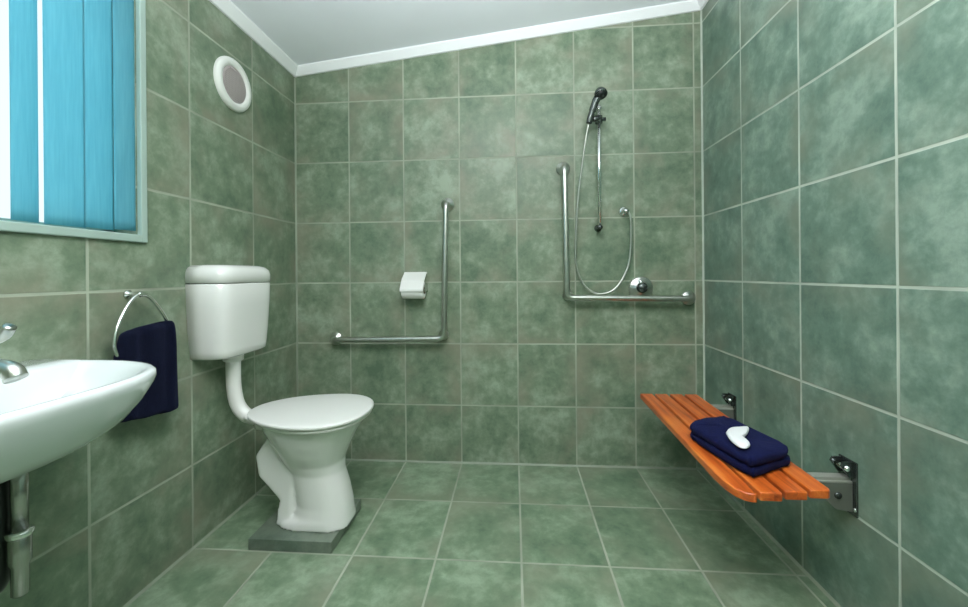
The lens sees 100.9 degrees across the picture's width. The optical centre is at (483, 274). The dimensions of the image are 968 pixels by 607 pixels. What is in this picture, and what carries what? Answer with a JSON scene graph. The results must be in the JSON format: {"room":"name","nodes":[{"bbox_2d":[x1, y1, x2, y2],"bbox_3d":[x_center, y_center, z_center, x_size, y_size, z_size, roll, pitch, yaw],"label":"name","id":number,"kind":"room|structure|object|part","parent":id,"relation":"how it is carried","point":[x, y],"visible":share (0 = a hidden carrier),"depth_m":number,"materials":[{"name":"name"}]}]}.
{"room":"accessible bathroom","nodes":[
{"label":"accessible bathroom","id":0,"kind":"room"},
{"bbox_2d":[0,0,296,606],"bbox_3d":[-1.199,-0.052,0.844,0.120,2.147,2.750,0,0,4],"label":"wall","id":1,"kind":"structure","parent":0,"point":[110,515],"depth_m":1.40,"materials":[{"name":"green tile"}]},
{"bbox_2d":[0,0,147,242],"bbox_3d":[-1.206,-0.575,0.729,0.132,0.948,1.160,0,0,4],"label":"window","id":2,"kind":"structure","parent":1,"relation":"in","point":[6,224],"depth_m":1.28,"materials":[{"name":"grey paint"}]},
{"bbox_2d":[9,0,135,230],"bbox_3d":[-1.176,-0.579,0.729,0.043,0.896,1.113,0,0,4],"label":"vertical blind","id":3,"kind":"object","parent":2,"relation":"attached to","point":[82,113],"visible":1,"depth_m":1.11,"materials":[{"name":"blue fabric"}]},
{"bbox_2d":[0,359,156,598],"bbox_3d":[-0.922,0.437,0.688,0.448,0.452,0.608,0,0,4],"label":"basin","id":4,"kind":"object","parent":1,"relation":"attached to","point":[62,406],"visible":0.93,"depth_m":0.80,"materials":[{"name":"white ceramic"},{"name":"chrome"},{"name":"black plastic"}]},
{"bbox_2d":[0,323,28,383],"bbox_3d":[-0.948,0.149,0.720,0.260,0.121,0.060,0,0,4],"label":"mixer tap","id":5,"kind":"object","parent":4,"relation":"on","point":[11,371],"visible":1,"depth_m":0.71,"materials":[{"name":"metal"}]},
{"bbox_3d":[-0.944,0.122,0.720,0.215,0.067,0.026,0,0,4],"label":"lever","id":6,"kind":"part","parent":5,"relation":"part of","materials":[{"name":"metal"}]},
{"bbox_3d":[-0.934,0.170,0.719,0.232,0.051,0.036,0,0,4],"label":"spout","id":7,"kind":"part","parent":5,"relation":"part of","materials":[{"name":"metal"}]},
{"bbox_3d":[-0.923,0.291,0.688,0.448,0.160,0.608,0,0,4],"label":"bowl","id":8,"kind":"part","parent":4,"relation":"part of","materials":[{"name":"white ceramic"}]},
{"bbox_2d":[112,290,167,356],"bbox_3d":[-1.076,0.163,1.245,0.063,0.227,0.201,0,0,4],"label":"towel ring","id":9,"kind":"object","parent":1,"relation":"attached to","point":[128,294],"visible":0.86,"depth_m":1.21,"materials":[{"name":"silver metal"}]},
{"bbox_2d":[113,320,178,422],"bbox_3d":[-1.056,0.303,1.253,0.056,0.300,0.212,0,0,4],"label":"hand towel","id":10,"kind":"object","parent":9,"relation":"hanging from","point":[155,344],"visible":0.69,"depth_m":1.26,"materials":[{"name":"blue fabric"}]},
{"bbox_2d":[122,484,267,606],"bbox_3d":[-1.127,1.017,0.840,0.007,0.007,2.750,0,0,4],"label":"trim","id":11,"kind":"structure","parent":1,"relation":"attached to","point":[135,597],"depth_m":1.46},
{"bbox_2d":[213,56,251,112],"bbox_3d":[-1.072,-0.813,1.718,0.018,0.220,0.220,0,0,4],"label":"air vent","id":12,"kind":"object","parent":1,"relation":"in","point":[232,84],"visible":1,"depth_m":1.70,"materials":[{"name":"white plastic"}]},
{"bbox_2d":[222,65,245,103],"bbox_3d":[-1.074,-0.813,1.718,0.011,0.154,0.154,0,0,4],"label":"grille","id":13,"kind":"object","parent":12,"relation":"attached to","point":[233,76],"depth_m":1.71,"materials":[{"name":"grey plastic"}]},
{"bbox_2d":[209,0,297,76],"bbox_3d":[-1.128,-1.109,0.838,0.040,0.044,2.750,0,0,4],"label":"trim","id":14,"kind":"structure","parent":1,"relation":"attached to","point":[228,8],"depth_m":1.84,"materials":[{"name":"white paint"}]},
{"bbox_2d":[231,0,686,64],"bbox_3d":[-0.068,-1.308,0.760,2.410,0.373,2.990,0,0,4],"label":"ceiling","id":15,"kind":"structure","parent":0,"point":[306,31],"depth_m":1.93,"materials":[{"name":"paint"}]},
{"bbox_2d":[127,461,835,606],"bbox_3d":[-0.048,1.062,0.760,2.410,0.100,2.990,0,0,4],"label":"floor","id":16,"kind":"structure","parent":0,"point":[421,534],"depth_m":1.45,"materials":[{"name":"green tile"}]},
{"bbox_2d":[248,499,360,553],"bbox_3d":[-0.702,0.996,1.604,0.317,0.042,0.282,0,0,4],"label":"plinth","id":17,"kind":"object","parent":16,"relation":"on","point":[270,536],"visible":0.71,"depth_m":1.48,"materials":[{"name":"green tile"}]},
{"bbox_2d":[185,265,373,532],"bbox_3d":[-0.765,0.468,1.605,0.626,1.015,0.399,0,0,4],"label":"toilet","id":18,"kind":"object","parent":17,"relation":"on","point":[302,458],"visible":1,"depth_m":1.52,"materials":[{"name":"white ceramic"}]},
{"bbox_3d":[-1.007,-0.002,1.621,0.148,0.072,0.330,0,0,4],"label":"cistern lid","id":19,"kind":"part","parent":18,"relation":"part of","materials":[{"name":"white ceramic"}]},
{"bbox_3d":[-0.690,0.539,1.599,0.478,0.022,0.399,0,0,4],"label":"lid","id":20,"kind":"part","parent":18,"relation":"part of","materials":[{"name":"white plastic"}]},
{"bbox_3d":[-0.682,0.559,1.598,0.445,0.015,0.380,0,0,4],"label":"seat","id":21,"kind":"part","parent":18,"relation":"part of","materials":[{"name":"white plastic"}]},
{"bbox_2d":[296,11,703,467],"bbox_3d":[0.048,-0.142,2.191,2.410,2.507,0.120,0,0,4],"label":"wall","id":22,"kind":"structure","parent":0,"point":[523,372],"depth_m":2.12,"materials":[{"name":"green tile"}]},
{"bbox_2d":[294,77,298,396],"bbox_3d":[-1.035,-0.034,2.207,0.007,2.107,0.007,0,0,4],"label":"trim","id":23,"kind":"structure","parent":22,"relation":"attached to","point":[294,77],"depth_m":2.21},
{"bbox_2d":[330,198,453,344],"bbox_3d":[-0.505,-0.010,2.134,0.694,0.791,0.075,0,0,4],"label":"grab rail","id":24,"kind":"object","parent":22,"relation":"attached to","point":[447,204],"visible":1,"depth_m":2.08,"materials":[{"name":"metal"}]},
{"bbox_3d":[-0.219,0.325,2.120,0.056,0.056,0.060,0,0,4],"label":"elbow post","id":25,"kind":"part","parent":24,"relation":"part of","materials":[{"name":"metal"}]},
{"bbox_2d":[400,272,427,291],"bbox_3d":[-0.370,0.042,2.107,0.131,0.106,0.110,0,0,4],"label":"toilet roll holder","id":26,"kind":"object","parent":22,"relation":"attached to","point":[411,281],"visible":0.99,"depth_m":2.08,"materials":[{"name":"white plastic"}]},
{"bbox_2d":[401,283,425,298],"bbox_3d":[-0.370,0.086,2.103,0.116,0.086,0.086,0,0,4],"label":"toilet roll","id":27,"kind":"object","parent":26,"relation":"in","point":[417,294],"visible":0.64,"depth_m":2.07,"materials":[{"name":"white paper"}]},
{"bbox_2d":[296,0,701,76],"bbox_3d":[0.033,-1.239,2.111,2.170,0.286,0.040,0,0,4],"label":"trim","id":28,"kind":"structure","parent":22,"relation":"attached to","point":[688,6],"depth_m":2.10,"materials":[{"name":"white paint"}]},
{"bbox_2d":[346,459,704,469],"bbox_3d":[0.053,1.008,2.127,2.170,0.007,0.007,0,0,4],"label":"trim","id":29,"kind":"structure","parent":22,"relation":"attached to","point":[680,468],"depth_m":2.12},
{"bbox_2d":[593,104,605,231],"bbox_3d":[0.585,-0.541,2.048,0.075,0.641,0.084,0,0,4],"label":"slide rail","id":30,"kind":"object","parent":22,"relation":"attached to","point":[598,119],"visible":0.89,"depth_m":2.03,"materials":[{"name":"silver metal"}]},
{"bbox_2d":[586,87,607,123],"bbox_3d":[0.557,-0.838,1.984,0.109,0.166,0.063,0,0,30],"label":"shower","id":31,"kind":"object","parent":30,"relation":"attached to","point":[600,93],"visible":1,"depth_m":1.99,"materials":[{"name":"silver metal"}]},
{"bbox_3d":[0.552,-0.828,2.002,0.081,0.146,0.040,0,0,35],"label":"handle","id":32,"kind":"part","parent":31,"relation":"part of","materials":[{"name":"silver metal"}]},
{"bbox_2d":[574,124,631,294],"bbox_3d":[0.608,-0.326,2.034,0.288,0.865,0.059,0,0,4],"label":"shower hose","id":33,"kind":"object","parent":31,"relation":"attached to","point":[587,129],"visible":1,"depth_m":2.04,"materials":[{"name":"metal"}]},
{"bbox_3d":[0.588,-0.550,2.040,0.019,0.623,0.019,0,0,4],"label":"rail","id":34,"kind":"part","parent":30,"relation":"part of","materials":[{"name":"silver metal"}]},
{"bbox_2d":[619,207,628,215],"bbox_3d":[0.723,-0.325,2.052,0.050,0.050,0.057,0,0,4],"label":"outlet","id":35,"kind":"object","parent":22,"relation":"attached to","point":[623,211],"visible":0.99,"depth_m":2.07,"materials":[{"name":"silver metal"}]},
{"bbox_2d":[556,162,695,304],"bbox_3d":[0.729,-0.215,2.042,0.702,0.752,0.076,0,0,4],"label":"grab rail","id":36,"kind":"object","parent":22,"relation":"attached to","point":[563,168],"visible":1,"depth_m":2.03,"materials":[{"name":"metal"}]},
{"bbox_2d":[628,277,652,294],"bbox_3d":[0.809,0.075,2.048,0.124,0.124,0.052,0,0,4],"label":"shower mixer","id":37,"kind":"object","parent":22,"relation":"attached to","point":[638,285],"visible":0.88,"depth_m":2.06,"materials":[{"name":"metal"}]},
{"bbox_3d":[0.809,0.070,2.041,0.056,0.056,0.038,0,0,4],"label":"knob","id":38,"kind":"part","parent":37,"relation":"part of","materials":[{"name":"silver metal"}]},
{"bbox_2d":[700,10,704,399],"bbox_3d":[1.121,-0.174,2.047,0.007,2.353,0.007,0,0,4],"label":"trim","id":39,"kind":"structure","parent":22,"relation":"attached to","point":[701,46],"depth_m":2.05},
{"bbox_2d":[702,0,967,606],"bbox_3d":[1.084,-0.149,0.675,0.120,2.503,2.750,0,0,4],"label":"wall","id":40,"kind":"structure","parent":0,"point":[835,132],"depth_m":1.15,"materials":[{"name":"green tile"}]},
{"bbox_2d":[697,0,708,8],"bbox_3d":[0.994,-1.370,0.681,0.040,0.040,2.750,0,0,4],"label":"trim","id":41,"kind":"structure","parent":40,"relation":"attached to","point":[702,3],"depth_m":2.01,"materials":[{"name":"white paint"}]},
{"bbox_2d":[640,392,858,517],"bbox_3d":[0.891,0.618,1.475,0.394,0.156,0.884,0,0,4],"label":"shower bench","id":42,"kind":"object","parent":40,"relation":"attached to","point":[676,412],"visible":0.81,"depth_m":1.16,"materials":[{"name":"orange wood"}]},
{"bbox_3d":[1.110,0.616,1.790,0.005,0.156,0.064,0,0,4],"label":"wall plate","id":43,"kind":"part","parent":42,"relation":"part of","materials":[{"name":"silver metal"}]},
{"bbox_2d":[690,416,789,476],"bbox_3d":[0.820,0.541,1.300,0.206,0.065,0.347,0,0,-7],"label":"bath towel","id":44,"kind":"object","parent":42,"relation":"on","point":[765,454],"visible":0.93,"depth_m":1.21,"materials":[{"name":"blue fabric"}]},
{"bbox_2d":[726,426,749,448],"bbox_3d":[0.793,0.503,1.251,0.063,0.013,0.192,0,0,32],"label":"heart ornament","id":45,"kind":"object","parent":44,"relation":"on","point":[736,435],"visible":1,"depth_m":1.23,"materials":[{"name":"white"}]},
{"bbox_3d":[1.064,0.617,1.168,0.005,0.156,0.064,0,0,4],"label":"wall plate","id":46,"kind":"part","parent":42,"relation":"part of","materials":[{"name":"silver metal"}]},
{"bbox_2d":[704,470,841,606],"bbox_3d":[1.028,1.000,0.680,0.010,0.006,2.750,0,0,4],"label":"trim","id":47,"kind":"structure","parent":40,"relation":"attached to","point":[766,532],"depth_m":1.45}
]}

